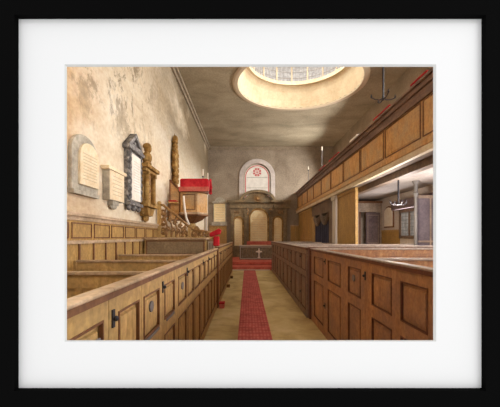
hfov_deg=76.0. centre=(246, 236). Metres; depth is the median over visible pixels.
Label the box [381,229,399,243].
panelling
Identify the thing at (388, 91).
hanging lamp
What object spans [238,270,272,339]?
carpet
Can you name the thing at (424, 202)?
wall
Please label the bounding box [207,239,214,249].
end post
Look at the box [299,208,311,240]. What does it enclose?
screen
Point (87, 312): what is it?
pew
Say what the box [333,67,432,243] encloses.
wall
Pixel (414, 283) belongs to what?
pew
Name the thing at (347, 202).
screen
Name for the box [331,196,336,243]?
column
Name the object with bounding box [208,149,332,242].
wall
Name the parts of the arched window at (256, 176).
pane, frame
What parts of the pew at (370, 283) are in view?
moulding, moulding, panel, raised panel, raised panel, rail moulding, rail, door, moulding, moulding, raised panel, raised panel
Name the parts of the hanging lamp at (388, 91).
rod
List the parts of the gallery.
raised panel, raised panel, raised panel, raised panel, panel moulding, raised panel, raised panel, panel moulding, raised panel, cornice, panel moulding, raised panel, panel moulding, raised panel, panel moulding, raised panel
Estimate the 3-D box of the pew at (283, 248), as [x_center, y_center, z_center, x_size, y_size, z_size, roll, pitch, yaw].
[2.134,0.900,10.400,1.971,1.400,2.000,0,0,0]
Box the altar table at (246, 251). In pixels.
[239,245,271,258]
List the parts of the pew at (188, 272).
panel, raised panel, raised panel, moulding, moulding, rail, raised panel, raised panel, rail moulding, door, moulding, moulding, panel, raised panel, raised panel, moulding, moulding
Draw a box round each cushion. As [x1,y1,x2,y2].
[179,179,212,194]
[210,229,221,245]
[373,105,389,120]
[410,70,427,86]
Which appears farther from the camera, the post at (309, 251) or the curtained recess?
the curtained recess
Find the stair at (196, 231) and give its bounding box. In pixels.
[157,201,211,238]
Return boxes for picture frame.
[0,0,499,406]
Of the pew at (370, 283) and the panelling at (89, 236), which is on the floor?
the pew at (370, 283)
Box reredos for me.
[227,190,290,256]
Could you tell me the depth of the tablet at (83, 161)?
4.70 m
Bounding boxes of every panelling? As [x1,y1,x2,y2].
[67,211,203,270]
[209,225,298,243]
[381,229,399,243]
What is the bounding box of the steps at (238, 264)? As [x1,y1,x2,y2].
[233,257,271,269]
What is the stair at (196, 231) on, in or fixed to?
on the floor
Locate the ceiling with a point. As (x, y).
(226, 119)
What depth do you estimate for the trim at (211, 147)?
20.35 m
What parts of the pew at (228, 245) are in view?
moulding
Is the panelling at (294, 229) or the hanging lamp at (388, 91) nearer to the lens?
the hanging lamp at (388, 91)
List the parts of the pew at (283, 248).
panel, raised panel, door, raised panel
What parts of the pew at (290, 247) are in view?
panel, raised panel, door, raised panel, moulding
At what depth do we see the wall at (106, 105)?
6.93 m
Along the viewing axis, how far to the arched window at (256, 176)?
20.62 m
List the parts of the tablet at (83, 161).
sill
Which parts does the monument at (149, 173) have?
cornice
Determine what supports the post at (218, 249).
on the floor
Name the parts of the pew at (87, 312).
moulding, door, raised panel, rail moulding, rail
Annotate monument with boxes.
[122,134,144,211]
[139,143,159,221]
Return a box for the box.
[219,301,224,307]
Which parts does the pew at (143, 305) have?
door, raised panel, moulding, rail, rail moulding, raised panel, panel, number plate, moulding, door, raised panel, raised panel, moulding, moulding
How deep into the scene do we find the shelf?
18.89 m
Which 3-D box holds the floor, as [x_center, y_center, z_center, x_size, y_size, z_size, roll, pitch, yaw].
[1.500,1.675,10.820,8.400,0.150,19.760,0,0,0]
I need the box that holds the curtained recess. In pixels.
[312,199,331,242]
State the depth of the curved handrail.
8.93 m
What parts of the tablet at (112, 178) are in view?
cornice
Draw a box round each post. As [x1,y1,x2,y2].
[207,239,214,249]
[217,249,218,307]
[308,247,314,318]
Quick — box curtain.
[315,220,328,242]
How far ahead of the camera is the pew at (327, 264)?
5.23 m
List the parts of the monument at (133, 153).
sill, cornice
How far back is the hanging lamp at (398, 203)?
7.94 m
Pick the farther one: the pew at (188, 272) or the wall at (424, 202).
the wall at (424, 202)
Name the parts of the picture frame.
frame rail, frame rail, frame rail, frame rail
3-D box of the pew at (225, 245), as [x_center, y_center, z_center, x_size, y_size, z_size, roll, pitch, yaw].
[-0.732,0.910,9.800,0.215,1.380,1.800,0,0,0]
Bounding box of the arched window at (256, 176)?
[239,159,274,199]
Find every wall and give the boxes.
[67,67,207,230]
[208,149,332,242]
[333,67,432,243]
[417,195,432,245]
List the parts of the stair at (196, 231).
rail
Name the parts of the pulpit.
moulding, door, moulding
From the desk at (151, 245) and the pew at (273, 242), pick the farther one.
the pew at (273, 242)
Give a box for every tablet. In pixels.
[68,134,99,198]
[101,165,126,209]
[212,197,226,225]
[384,206,393,227]
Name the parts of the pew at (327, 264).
door, moulding, moulding, raised panel, raised panel, rail moulding, rail, moulding, moulding, raised panel, raised panel, panel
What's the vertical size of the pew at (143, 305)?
1.350 m
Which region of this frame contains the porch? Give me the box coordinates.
[358,201,382,243]
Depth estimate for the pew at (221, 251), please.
8.23 m
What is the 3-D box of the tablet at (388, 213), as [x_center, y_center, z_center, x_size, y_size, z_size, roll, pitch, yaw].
[5.470,-0.780,12.350,0.059,0.840,0.800,0,0,0]
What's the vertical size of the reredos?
4.249 m
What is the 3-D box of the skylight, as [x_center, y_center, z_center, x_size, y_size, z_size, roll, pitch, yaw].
[1.950,-6.835,12.000,5.000,2.250,5.000,0,0,0]
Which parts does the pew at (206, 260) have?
panel, raised panel, raised panel, moulding, door, raised panel, moulding, moulding, panel, raised panel, moulding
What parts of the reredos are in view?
arch moulding, pediment moulding, arch moulding, arch moulding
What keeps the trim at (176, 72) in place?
attached to the wall at (106, 105)
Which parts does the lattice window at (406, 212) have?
frame, pane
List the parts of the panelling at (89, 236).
chair rail, rail, moulding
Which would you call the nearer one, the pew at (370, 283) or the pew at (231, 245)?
the pew at (370, 283)
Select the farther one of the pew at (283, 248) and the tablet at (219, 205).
the tablet at (219, 205)
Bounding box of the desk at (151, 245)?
[143,238,208,253]
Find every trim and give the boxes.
[171,67,209,149]
[210,146,332,149]
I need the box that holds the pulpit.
[168,179,208,232]
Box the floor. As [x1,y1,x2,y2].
[204,270,326,339]
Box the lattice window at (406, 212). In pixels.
[391,192,432,238]
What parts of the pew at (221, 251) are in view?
door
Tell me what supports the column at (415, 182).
on the floor
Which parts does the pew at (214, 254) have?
door, raised panel, moulding, panel, moulding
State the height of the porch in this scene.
3.060 m
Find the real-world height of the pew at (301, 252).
1.400 m
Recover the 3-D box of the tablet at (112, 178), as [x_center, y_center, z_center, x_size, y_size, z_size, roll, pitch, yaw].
[-2.425,-0.870,5.859,0.149,0.734,0.792,0,0,0]
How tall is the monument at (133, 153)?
1.663 m
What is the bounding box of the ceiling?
[178,67,408,145]
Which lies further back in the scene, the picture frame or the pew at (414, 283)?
the pew at (414, 283)
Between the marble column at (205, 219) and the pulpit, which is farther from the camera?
the marble column at (205, 219)
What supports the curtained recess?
on the floor
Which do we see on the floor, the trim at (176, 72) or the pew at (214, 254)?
the pew at (214, 254)
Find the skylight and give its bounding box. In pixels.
[232,67,369,110]
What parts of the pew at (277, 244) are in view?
door, raised panel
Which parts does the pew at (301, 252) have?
panel, raised panel, raised panel, moulding, moulding, raised panel, raised panel, moulding, door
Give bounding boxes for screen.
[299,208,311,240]
[337,187,357,243]
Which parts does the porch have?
pale door, door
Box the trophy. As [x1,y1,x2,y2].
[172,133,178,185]
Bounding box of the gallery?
[296,67,432,212]
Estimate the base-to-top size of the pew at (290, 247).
1.400 m
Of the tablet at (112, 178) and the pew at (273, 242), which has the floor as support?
the pew at (273, 242)
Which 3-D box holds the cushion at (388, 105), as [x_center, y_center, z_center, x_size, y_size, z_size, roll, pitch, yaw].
[3.252,-2.881,7.450,0.295,0.039,0.900,0,0,0]
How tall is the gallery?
1.470 m
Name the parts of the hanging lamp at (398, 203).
rod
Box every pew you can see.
[67,263,179,339]
[67,288,113,339]
[76,254,201,339]
[118,250,212,339]
[211,248,217,318]
[215,243,230,282]
[216,245,223,301]
[220,242,232,274]
[223,244,227,293]
[271,241,311,273]
[275,242,321,280]
[280,243,334,290]
[286,244,413,300]
[294,245,432,317]
[310,248,432,339]
[343,254,432,339]
[393,263,432,339]
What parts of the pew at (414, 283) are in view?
rail, rail moulding, moulding, raised panel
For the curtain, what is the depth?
14.19 m
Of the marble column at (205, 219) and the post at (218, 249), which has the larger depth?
the marble column at (205, 219)
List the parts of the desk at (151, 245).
panel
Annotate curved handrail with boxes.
[183,196,189,224]
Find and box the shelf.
[247,241,270,244]
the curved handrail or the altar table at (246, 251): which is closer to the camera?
the curved handrail
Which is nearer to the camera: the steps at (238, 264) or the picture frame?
the picture frame
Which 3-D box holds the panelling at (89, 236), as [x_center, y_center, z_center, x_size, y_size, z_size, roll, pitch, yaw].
[-2.454,0.625,10.780,0.089,1.950,19.440,0,0,0]
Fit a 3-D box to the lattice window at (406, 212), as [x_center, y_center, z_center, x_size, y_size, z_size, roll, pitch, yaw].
[5.359,-0.605,10.300,0.279,1.310,2.600,0,0,0]
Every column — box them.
[204,194,208,236]
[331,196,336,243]
[412,180,419,245]
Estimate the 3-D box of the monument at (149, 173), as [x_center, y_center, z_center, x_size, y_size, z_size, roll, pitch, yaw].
[-2.360,-1.277,7.670,0.279,1.891,0.960,0,0,0]
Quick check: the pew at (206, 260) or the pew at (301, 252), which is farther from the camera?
the pew at (301, 252)
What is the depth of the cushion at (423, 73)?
5.77 m
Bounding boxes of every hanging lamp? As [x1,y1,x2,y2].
[370,67,395,102]
[389,180,406,204]
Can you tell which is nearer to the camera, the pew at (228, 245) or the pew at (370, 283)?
the pew at (370, 283)

